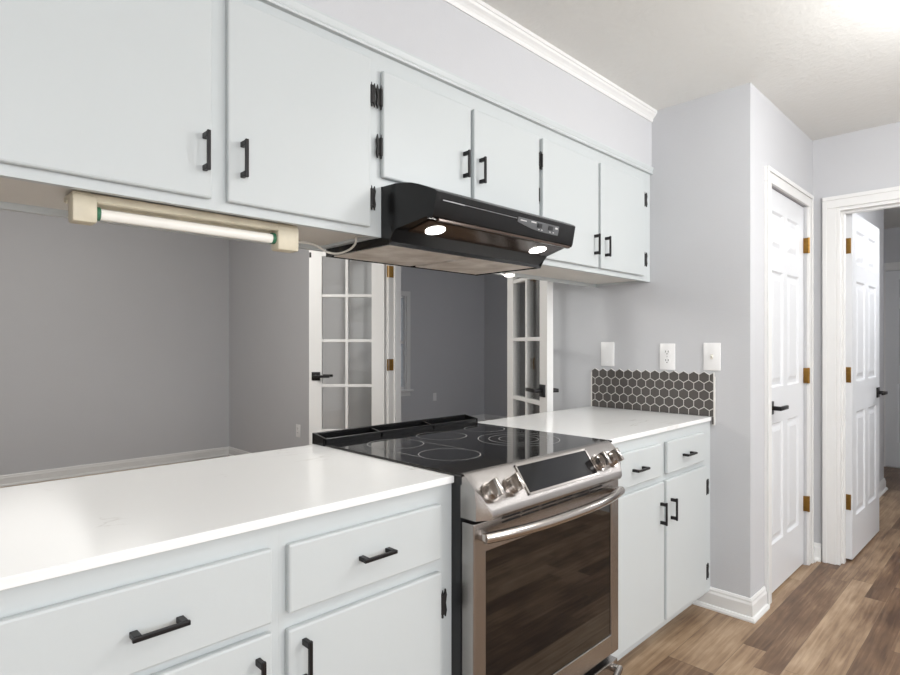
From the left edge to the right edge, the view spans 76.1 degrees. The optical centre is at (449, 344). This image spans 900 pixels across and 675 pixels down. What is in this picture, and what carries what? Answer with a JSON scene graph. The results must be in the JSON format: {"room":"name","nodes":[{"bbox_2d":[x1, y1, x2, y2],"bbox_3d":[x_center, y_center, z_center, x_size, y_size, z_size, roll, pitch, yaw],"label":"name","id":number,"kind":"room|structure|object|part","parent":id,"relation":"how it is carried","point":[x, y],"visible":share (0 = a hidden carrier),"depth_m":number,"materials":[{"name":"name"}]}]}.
{"room":"kitchen","nodes":[
{"label":"kitchen","id":0,"kind":"room"},
{"bbox_2d":[0,210,483,474],"bbox_3d":[-3.040,0.029,6.122,10.290,2.455,0.120,0,0,-45],"label":"wall","id":1,"kind":"structure","parent":0,"point":[114,339],"depth_m":5.84,"materials":[{"name":"paint"}]},
{"bbox_2d":[0,414,483,486],"bbox_3d":[-3.031,1.207,6.028,10.170,0.100,0.026,0,0,-45],"label":"baseboard","id":2,"kind":"structure","parent":1,"relation":"attached to","point":[111,466],"depth_m":5.69,"materials":[{"name":"white paint"}]},
{"bbox_2d":[401,291,413,395],"bbox_3d":[-0.959,-0.018,8.107,1.080,1.530,0.125,0,0,-45],"label":"window","id":3,"kind":"structure","parent":1,"relation":"in","point":[405,295],"depth_m":8.40,"materials":[{"name":"white paint"}]},
{"bbox_3d":[-0.942,0.701,8.089,1.080,0.092,0.075,0,0,-45],"label":"sill","id":4,"kind":"part","parent":3,"relation":"part of","materials":[{"name":"white paint"}]},
{"bbox_2d":[0,420,899,674],"bbox_3d":[0.210,1.307,2.916,10.600,0.100,9.250,0,0,-45],"label":"floor","id":5,"kind":"structure","parent":0,"point":[824,618],"depth_m":2.53,"materials":[{"name":"brown wood"}]},
{"bbox_2d":[0,524,278,674],"bbox_3d":[-0.918,0.810,1.019,1.028,0.893,0.670,0,0,-45],"label":"base cabinet","id":6,"kind":"object","parent":5,"relation":"on","point":[211,607],"visible":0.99,"depth_m":1.00,"materials":[{"name":"paint"}]},
{"bbox_3d":[-0.497,0.487,0.985,0.093,0.010,0.030,0,0,-45],"label":"handle","id":7,"kind":"part","parent":6,"relation":"part of","materials":[{"name":"black metal"}]},
{"bbox_3d":[-0.515,0.858,1.000,0.438,0.568,0.018,0,0,-45],"label":"door","id":8,"kind":"part","parent":6,"relation":"part of","materials":[{"name":"paint"}]},
{"bbox_2d":[0,444,453,590],"bbox_3d":[-0.776,0.352,1.203,1.549,0.019,0.673,0,0,-45],"label":"countertop","id":9,"kind":"structure","parent":6,"relation":"on","point":[57,528],"depth_m":1.26,"materials":[{"name":"white stone"}]},
{"bbox_3d":[-0.366,0.657,1.115,0.010,0.093,0.030,0,0,-45],"label":"handle","id":10,"kind":"part","parent":6,"relation":"part of","materials":[{"name":"black metal"}]},
{"bbox_2d":[279,483,450,674],"bbox_3d":[-0.376,0.810,1.556,0.498,0.893,0.670,0,0,-45],"label":"base cabinet","id":11,"kind":"object","parent":5,"relation":"on","point":[365,589],"visible":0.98,"depth_m":1.32,"materials":[{"name":"paint"}]},
{"bbox_3d":[-0.293,0.654,1.187,0.010,0.093,0.030,0,0,-45],"label":"handle","id":12,"kind":"part","parent":11,"relation":"part of","materials":[{"name":"black metal"}]},
{"bbox_3d":[-0.181,0.862,1.330,0.434,0.559,0.018,0,0,-45],"label":"door","id":13,"kind":"part","parent":11,"relation":"part of","materials":[{"name":"paint"}]},
{"bbox_3d":[-0.180,0.480,1.331,0.432,0.142,0.018,0,0,-45],"label":"drawer","id":14,"kind":"part","parent":11,"relation":"part of","materials":[{"name":"paint"}]},
{"bbox_3d":[-0.164,0.481,1.315,0.093,0.010,0.030,0,0,-45],"label":"handle","id":15,"kind":"part","parent":11,"relation":"part of","materials":[{"name":"black metal"}]},
{"bbox_2d":[312,414,624,674],"bbox_3d":[0.086,0.766,1.967,0.764,0.922,0.828,0,0,-45],"label":"range","id":16,"kind":"object","parent":5,"relation":"on","point":[534,514],"visible":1,"depth_m":1.70,"materials":[{"name":"silver metal"}]},
{"bbox_3d":[-0.179,0.324,2.234,0.764,0.038,0.076,0,0,-45],"label":"trim","id":17,"kind":"part","parent":16,"relation":"part of","materials":[{"name":"black metal"}]},
{"bbox_3d":[0.071,0.339,1.981,0.760,0.007,0.648,0,0,-45],"label":"cooktop glass","id":18,"kind":"part","parent":16,"relation":"part of","materials":[{"name":"black glass"}]},
{"bbox_3d":[0.114,0.374,1.488,0.055,0.065,0.064,0,0,-45],"label":"knob","id":19,"kind":"part","parent":16,"relation":"part of","materials":[{"name":"silver metal"}]},
{"bbox_3d":[0.175,0.374,1.549,0.055,0.065,0.064,0,0,-45],"label":"knob","id":20,"kind":"part","parent":16,"relation":"part of","materials":[{"name":"silver metal"}]},
{"bbox_3d":[0.305,0.753,1.736,0.730,0.588,0.044,0,0,-45],"label":"oven door","id":21,"kind":"part","parent":16,"relation":"part of","materials":[{"name":"metal"}]},
{"bbox_3d":[0.316,0.391,1.725,0.732,0.114,0.080,0,0,-45],"label":"control panel","id":22,"kind":"part","parent":16,"relation":"part of","materials":[{"name":"metal"}]},
{"bbox_3d":[0.345,0.493,1.694,0.698,0.029,0.076,0,0,-45],"label":"door handle","id":23,"kind":"part","parent":16,"relation":"part of","materials":[{"name":"silver metal"}]},
{"bbox_3d":[0.303,1.141,1.738,0.730,0.128,0.040,0,0,-45],"label":"storage drawer","id":24,"kind":"part","parent":16,"relation":"part of","materials":[{"name":"metal"}]},
{"bbox_3d":[0.492,0.374,1.862,0.055,0.065,0.064,0,0,-45],"label":"knob","id":25,"kind":"part","parent":16,"relation":"part of","materials":[{"name":"silver metal"}]},
{"bbox_3d":[0.549,0.374,1.919,0.055,0.065,0.064,0,0,-45],"label":"knob","id":26,"kind":"part","parent":16,"relation":"part of","materials":[{"name":"silver metal"}]},
{"bbox_3d":[0.343,1.097,1.696,0.697,0.021,0.078,0,0,-45],"label":"drawer handle","id":27,"kind":"part","parent":16,"relation":"part of","materials":[{"name":"silver metal"}]},
{"bbox_2d":[611,421,709,660],"bbox_3d":[0.688,0.810,2.608,0.998,0.893,0.670,0,0,-45],"label":"base cabinet","id":28,"kind":"object","parent":5,"relation":"on","point":[664,506],"visible":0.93,"depth_m":2.36,"materials":[{"name":"paint"}]},
{"bbox_2d":[478,406,710,443],"bbox_3d":[0.659,0.352,2.628,0.990,0.019,0.665,0,0,-45],"label":"countertop","id":29,"kind":"structure","parent":28,"relation":"on","point":[616,425],"depth_m":2.54,"materials":[{"name":"white stone"}]},
{"bbox_3d":[0.725,0.854,2.226,0.430,0.582,0.018,0,0,-45],"label":"door","id":30,"kind":"part","parent":28,"relation":"part of","materials":[{"name":"paint"}]},
{"bbox_3d":[0.716,0.472,2.218,0.406,0.134,0.018,0,0,-45],"label":"drawer","id":31,"kind":"part","parent":28,"relation":"part of","materials":[{"name":"paint"}]},
{"bbox_3d":[0.732,0.477,2.201,0.093,0.010,0.030,0,0,-45],"label":"handle","id":32,"kind":"part","parent":28,"relation":"part of","materials":[{"name":"black metal"}]},
{"bbox_3d":[0.870,0.687,2.337,0.010,0.093,0.030,0,0,-45],"label":"handle","id":33,"kind":"part","parent":28,"relation":"part of","materials":[{"name":"black metal"}]},
{"bbox_3d":[0.938,0.687,2.405,0.010,0.093,0.030,0,0,-45],"label":"handle","id":34,"kind":"part","parent":28,"relation":"part of","materials":[{"name":"black metal"}]},
{"bbox_3d":[1.037,0.472,2.535,0.384,0.134,0.018,0,0,-45],"label":"drawer","id":35,"kind":"part","parent":28,"relation":"part of","materials":[{"name":"paint"}]},
{"bbox_3d":[1.041,0.854,2.540,0.417,0.582,0.018,0,0,-45],"label":"door","id":36,"kind":"part","parent":28,"relation":"part of","materials":[{"name":"paint"}]},
{"bbox_3d":[1.049,0.477,2.515,0.093,0.010,0.030,0,0,-45],"label":"handle","id":37,"kind":"part","parent":28,"relation":"part of","materials":[{"name":"black metal"}]},
{"bbox_2d":[7,0,899,239],"bbox_3d":[0.210,-1.248,2.916,10.600,0.100,9.250,0,0,-45],"label":"ceiling","id":38,"kind":"structure","parent":0,"point":[832,67],"depth_m":2.33,"materials":[{"name":"white paint"}]},
{"bbox_2d":[298,0,651,166],"bbox_3d":[-1.148,-1.053,1.035,5.823,0.290,0.334,0,0,-45],"label":"wall","id":39,"kind":"structure","parent":0,"point":[436,32],"depth_m":2.09,"materials":[{"name":"paint"}]},
{"bbox_2d":[0,0,380,251],"bbox_3d":[-0.848,-0.611,1.303,1.527,0.585,0.370,0,0,-45],"label":"upper cabinet","id":40,"kind":"object","parent":39,"relation":"attached to","point":[249,109],"visible":0.98,"depth_m":1.34,"materials":[{"name":"paint"}]},
{"bbox_3d":[-0.727,-0.597,1.216,0.442,0.500,0.018,0,0,-45],"label":"door","id":41,"kind":"part","parent":40,"relation":"part of","materials":[{"name":"paint"}]},
{"bbox_3d":[-0.865,-0.338,1.320,1.491,0.008,0.285,0,0,-45],"label":"underside panel","id":42,"kind":"part","parent":40,"relation":"part of","materials":[{"name":"white wood"}]},
{"bbox_3d":[-0.567,-0.452,1.342,0.010,0.093,0.030,0,0,-45],"label":"handle","id":43,"kind":"part","parent":40,"relation":"part of","materials":[{"name":"black metal"}]},
{"bbox_2d":[64,190,356,254],"bbox_3d":[-0.589,-0.296,1.558,0.777,0.076,0.184,0,0,-45],"label":"fluorescent fixture","id":44,"kind":"object","parent":40,"relation":"attached to","point":[84,207],"depth_m":1.39,"materials":[{"name":"plastic"}]},
{"bbox_3d":[-0.412,-0.312,1.749,0.256,0.044,0.162,0,0,-45],"label":"power cord","id":45,"kind":"part","parent":44,"relation":"part of","materials":[{"name":"white plastic"}]},
{"bbox_3d":[-0.501,-0.454,1.407,0.010,0.093,0.030,0,0,-45],"label":"handle","id":46,"kind":"part","parent":40,"relation":"part of","materials":[{"name":"black metal"}]},
{"bbox_3d":[-0.390,-0.597,1.549,0.428,0.500,0.018,0,0,-45],"label":"door","id":47,"kind":"part","parent":40,"relation":"part of","materials":[{"name":"paint"}]},
{"bbox_2d":[259,0,653,174],"bbox_3d":[-0.320,-0.895,1.619,3.823,0.036,0.020,0,0,-45],"label":"trim","id":48,"kind":"structure","parent":40,"relation":"attached to","point":[296,8],"depth_m":1.88,"materials":[{"name":"paint"}]},
{"bbox_2d":[376,55,539,214],"bbox_3d":[-0.038,-0.691,2.105,0.808,0.424,0.370,0,0,-45],"label":"upper cabinet","id":49,"kind":"object","parent":39,"relation":"attached to","point":[437,134],"visible":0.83,"depth_m":1.94,"materials":[{"name":"paint"}]},
{"bbox_3d":[-0.069,-0.664,1.867,0.384,0.322,0.018,0,0,-45],"label":"door","id":50,"kind":"part","parent":49,"relation":"part of","materials":[{"name":"paint"}]},
{"bbox_2d":[326,182,574,275],"bbox_3d":[0.029,-0.389,2.042,0.757,0.180,0.518,0,0,-45],"label":"range hood","id":51,"kind":"object","parent":49,"relation":"attached to","point":[423,227],"visible":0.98,"depth_m":1.85,"materials":[{"name":"black metal"}]},
{"bbox_3d":[0.157,-0.350,1.912,0.660,0.022,0.131,0,0,-45],"label":"light panel","id":52,"kind":"part","parent":51,"relation":"part of","materials":[{"name":"brown metal"}]},
{"bbox_3d":[0.302,-0.402,1.956,0.230,0.032,0.009,0,0,-45],"label":"control plate","id":53,"kind":"part","parent":51,"relation":"part of","materials":[{"name":"grey"}]},
{"bbox_3d":[0.058,-0.615,1.960,0.010,0.093,0.030,0,0,-45],"label":"handle","id":54,"kind":"part","parent":49,"relation":"part of","materials":[{"name":"black metal"}]},
{"bbox_3d":[0.116,-0.611,2.018,0.010,0.093,0.030,0,0,-45],"label":"handle","id":55,"kind":"part","parent":49,"relation":"part of","materials":[{"name":"black metal"}]},
{"bbox_3d":[0.213,-0.664,2.146,0.378,0.322,0.018,0,0,-45],"label":"door","id":56,"kind":"part","parent":49,"relation":"part of","materials":[{"name":"paint"}]},
{"bbox_2d":[443,0,656,121],"bbox_3d":[-1.020,-1.172,0.905,5.823,0.053,0.030,0,0,-45],"label":"trim","id":57,"kind":"structure","parent":39,"relation":"attached to","point":[479,10],"depth_m":2.30,"materials":[{"name":"white paint"}]},
{"bbox_2d":[495,125,649,286],"bbox_3d":[0.592,-0.611,2.728,0.964,0.585,0.370,0,0,-45],"label":"upper cabinet","id":58,"kind":"object","parent":39,"relation":"attached to","point":[606,199],"visible":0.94,"depth_m":2.60,"materials":[{"name":"paint"}]},
{"bbox_2d":[504,271,514,276],"bbox_3d":[0.270,-0.323,2.614,0.052,0.023,0.052,0,0,-45],"label":"puck light","id":59,"kind":"object","parent":58,"relation":"attached to","point":[507,274],"visible":0.88,"depth_m":2.60,"materials":[{"name":"white paint"}]},
{"bbox_3d":[0.514,-0.586,2.444,0.420,0.479,0.018,0,0,-45],"label":"door","id":60,"kind":"part","parent":58,"relation":"part of","materials":[{"name":"paint"}]},
{"bbox_3d":[0.576,-0.338,2.745,0.928,0.008,0.285,0,0,-45],"label":"underside panel","id":61,"kind":"part","parent":58,"relation":"part of","materials":[{"name":"white wood"}]},
{"bbox_3d":[0.654,-0.445,2.550,0.010,0.093,0.030,0,0,-45],"label":"handle","id":62,"kind":"part","parent":58,"relation":"part of","materials":[{"name":"black metal"}]},
{"bbox_3d":[0.719,-0.446,2.615,0.010,0.093,0.030,0,0,-45],"label":"handle","id":63,"kind":"part","parent":58,"relation":"part of","materials":[{"name":"black metal"}]},
{"bbox_3d":[0.826,-0.586,2.752,0.417,0.479,0.018,0,0,-45],"label":"door","id":64,"kind":"part","parent":58,"relation":"part of","materials":[{"name":"paint"}]},
{"bbox_2d":[229,83,758,597],"bbox_3d":[-0.529,0.029,4.634,0.120,2.455,5.527,0,0,-45],"label":"wall","id":65,"kind":"structure","parent":0,"point":[703,286],"depth_m":2.93,"materials":[{"name":"paint"}]},
{"bbox_2d":[228,446,249,455],"bbox_3d":[-1.540,1.207,5.552,0.026,0.100,2.800,0,0,-45],"label":"baseboard","id":66,"kind":"structure","parent":65,"relation":"attached to","point":[232,451],"depth_m":6.41,"materials":[{"name":"white paint"}]},
{"bbox_2d":[296,424,299,436],"bbox_3d":[-1.443,0.817,5.465,0.009,0.120,0.075,0,0,-45],"label":"wall outlet","id":67,"kind":"object","parent":65,"relation":"attached to","point":[297,425],"visible":1,"depth_m":5.46,"materials":[{"name":"white plastic"}]},
{"bbox_2d":[309,249,393,444],"bbox_3d":[-0.772,0.230,4.502,0.655,2.030,0.143,0,0,0],"label":"door","id":68,"kind":"structure","parent":65,"relation":"in","point":[316,295],"depth_m":4.49,"materials":[{"name":"white paint"}]},
{"bbox_3d":[-1.003,0.245,4.458,0.148,0.066,0.054,0,0,0],"label":"handle","id":69,"kind":"part","parent":68,"relation":"part of","materials":[{"name":"black metal"}]},
{"bbox_2d":[385,264,400,423],"bbox_3d":[-0.008,0.194,4.107,0.163,2.126,1.382,0,0,-45],"label":"trim","id":70,"kind":"structure","parent":65,"relation":"attached to","point":[392,285],"depth_m":4.53,"materials":[{"name":"white paint"}]},
{"bbox_2d":[507,277,558,417],"bbox_3d":[0.450,0.230,3.313,0.143,2.030,0.605,0,0,-14],"label":"door","id":71,"kind":"structure","parent":65,"relation":"in","point":[530,390],"depth_m":3.30,"materials":[{"name":"white paint"}]},
{"bbox_3d":[0.450,0.165,3.313,0.006,1.719,0.413,0,0,-14],"label":"glass","id":72,"kind":"part","parent":71,"relation":"part of","materials":[{"name":"clear glass"}]},
{"bbox_3d":[0.459,0.245,3.102,0.054,0.066,0.148,0,0,-14],"label":"handle","id":73,"kind":"part","parent":71,"relation":"part of","materials":[{"name":"black metal"}]},
{"bbox_2d":[601,342,613,365],"bbox_3d":[0.860,0.051,3.139,0.008,0.132,0.080,0,0,-45],"label":"blank plate","id":74,"kind":"object","parent":65,"relation":"attached to","point":[607,348],"visible":1,"depth_m":3.14,"materials":[{"name":"white plastic"}]},
{"bbox_2d":[591,368,714,424],"bbox_3d":[1.024,0.256,2.973,0.008,0.254,0.670,0,0,-45],"label":"backsplash","id":75,"kind":"structure","parent":65,"relation":"attached to","point":[693,393],"depth_m":2.94,"materials":[{"name":"tile"}]},
{"bbox_2d":[660,344,674,369],"bbox_3d":[1.095,0.060,2.900,0.009,0.132,0.080,0,0,-45],"label":"wall outlet","id":76,"kind":"object","parent":65,"relation":"attached to","point":[667,351],"visible":1,"depth_m":2.90,"materials":[{"name":"white plastic"}]},
{"bbox_2d":[664,349,669,355],"bbox_3d":[1.093,0.038,2.898,0.003,0.033,0.033,0,0,-45],"label":"socket","id":77,"kind":"object","parent":76,"relation":"attached to","point":[666,351],"depth_m":2.90,"materials":[{"name":"grey plastic"}]},
{"bbox_2d":[664,358,669,363],"bbox_3d":[1.093,0.081,2.898,0.003,0.033,0.033,0,0,-45],"label":"socket","id":78,"kind":"object","parent":76,"relation":"attached to","point":[666,360],"depth_m":2.90,"materials":[{"name":"grey plastic"}]},
{"bbox_2d":[703,343,720,370],"bbox_3d":[1.247,0.057,2.741,0.017,0.132,0.080,0,0,-45],"label":"light switch","id":79,"kind":"object","parent":65,"relation":"attached to","point":[711,351],"visible":1,"depth_m":2.74,"materials":[{"name":"white plastic"}]},
{"bbox_2d":[692,586,769,623],"bbox_3d":[1.299,1.207,2.817,0.215,0.100,0.423,0,0,-45],"label":"baseboard","id":80,"kind":"structure","parent":65,"relation":"attached to","point":[752,609],"depth_m":2.68,"materials":[{"name":"white paint"}]},
{"bbox_2d":[484,274,506,416],"bbox_3d":[2.238,0.029,8.017,0.120,2.455,4.610,0,0,-45],"label":"wall","id":81,"kind":"structure","parent":0,"point":[495,286],"depth_m":9.44,"materials":[{"name":"paint"}]},
{"bbox_2d":[484,414,506,420],"bbox_3d":[2.186,1.207,7.966,0.026,0.100,4.610,0,0,-45],"label":"baseboard","id":82,"kind":"structure","parent":81,"relation":"attached to","point":[486,416],"depth_m":9.48,"materials":[{"name":"white paint"}]},
{"bbox_2d":[759,91,883,589],"bbox_3d":[2.579,0.029,3.893,3.257,2.455,0.100,0,0,-45],"label":"wall","id":83,"kind":"structure","parent":0,"point":[783,146],"depth_m":3.03,"materials":[{"name":"paint"}]},
{"bbox_2d":[764,165,813,605],"bbox_3d":[1.803,0.199,3.039,0.811,2.115,0.022,0,0,-45],"label":"trim","id":84,"kind":"structure","parent":83,"relation":"attached to","point":[772,177],"depth_m":2.79,"materials":[{"name":"white paint"}]},
{"bbox_2d":[772,189,809,592],"bbox_3d":[1.796,0.231,3.050,0.668,2.028,0.089,0,0,-45],"label":"door","id":85,"kind":"structure","parent":83,"relation":"in","point":[789,244],"depth_m":3.06,"materials":[{"name":"white paint"}]},
{"bbox_3d":[1.641,0.315,2.873,0.148,0.066,0.054,0,0,-45],"label":"handle","id":86,"kind":"part","parent":85,"relation":"part of","materials":[{"name":"black metal"}]},
{"bbox_2d":[879,478,887,497],"bbox_3d":[2.980,1.207,4.271,2.208,0.100,0.126,0,0,-45],"label":"baseboard","id":87,"kind":"structure","parent":83,"relation":"attached to","point":[882,484],"depth_m":4.89,"materials":[{"name":"white paint"}]},
{"bbox_2d":[813,122,899,543],"bbox_3d":[3.403,0.029,2.174,0.120,2.455,3.503,0,0,-45],"label":"wall","id":88,"kind":"structure","parent":0,"point":[868,159],"depth_m":3.30,"materials":[{"name":"paint"}]},
{"bbox_2d":[814,542,821,561],"bbox_3d":[2.135,1.207,3.351,0.026,0.100,0.045,0,0,-45],"label":"baseboard","id":89,"kind":"structure","parent":88,"relation":"attached to","point":[818,547],"depth_m":3.34,"materials":[{"name":"white paint"}]},
{"bbox_2d":[822,186,899,564],"bbox_3d":[2.531,0.204,3.042,0.144,2.106,0.937,0,0,-45],"label":"trim","id":90,"kind":"structure","parent":88,"relation":"attached to","point":[835,209],"depth_m":3.30,"materials":[{"name":"white paint"}]},
{"bbox_2d":[846,213,887,559],"bbox_3d":[2.599,0.235,3.583,0.774,2.020,0.092,0,0,-43],"label":"door","id":91,"kind":"structure","parent":88,"relation":"in","point":[863,392],"depth_m":3.51,"materials":[{"name":"white paint"}]},
{"bbox_3d":[2.818,0.315,3.761,0.148,0.066,0.054,0,0,-44],"label":"handle","id":92,"kind":"part","parent":91,"relation":"part of","materials":[{"name":"black metal"}]},
{"bbox_2d":[884,227,899,467],"bbox_3d":[4.919,0.029,5.606,0.120,2.455,2.350,0,0,-45],"label":"wall","id":93,"kind":"structure","parent":0,"point":[891,235],"depth_m":5.90,"materials":[{"name":"paint"}]},
{"bbox_2d":[884,262,899,466],"bbox_3d":[4.760,0.207,5.667,0.022,2.100,0.920,0,0,-45],"label":"trim","id":94,"kind":"structure","parent":93,"relation":"attached to","point":[894,265],"depth_m":5.94,"materials":[{"name":"white paint"}]},
{"bbox_2d":[885,271,899,466],"bbox_3d":[4.774,0.245,5.681,0.035,2.000,0.760,0,0,-45],"label":"door","id":95,"kind":"structure","parent":93,"relation":"in","point":[892,299],"depth_m":5.90,"materials":[{"name":"white paint"}]}
]}

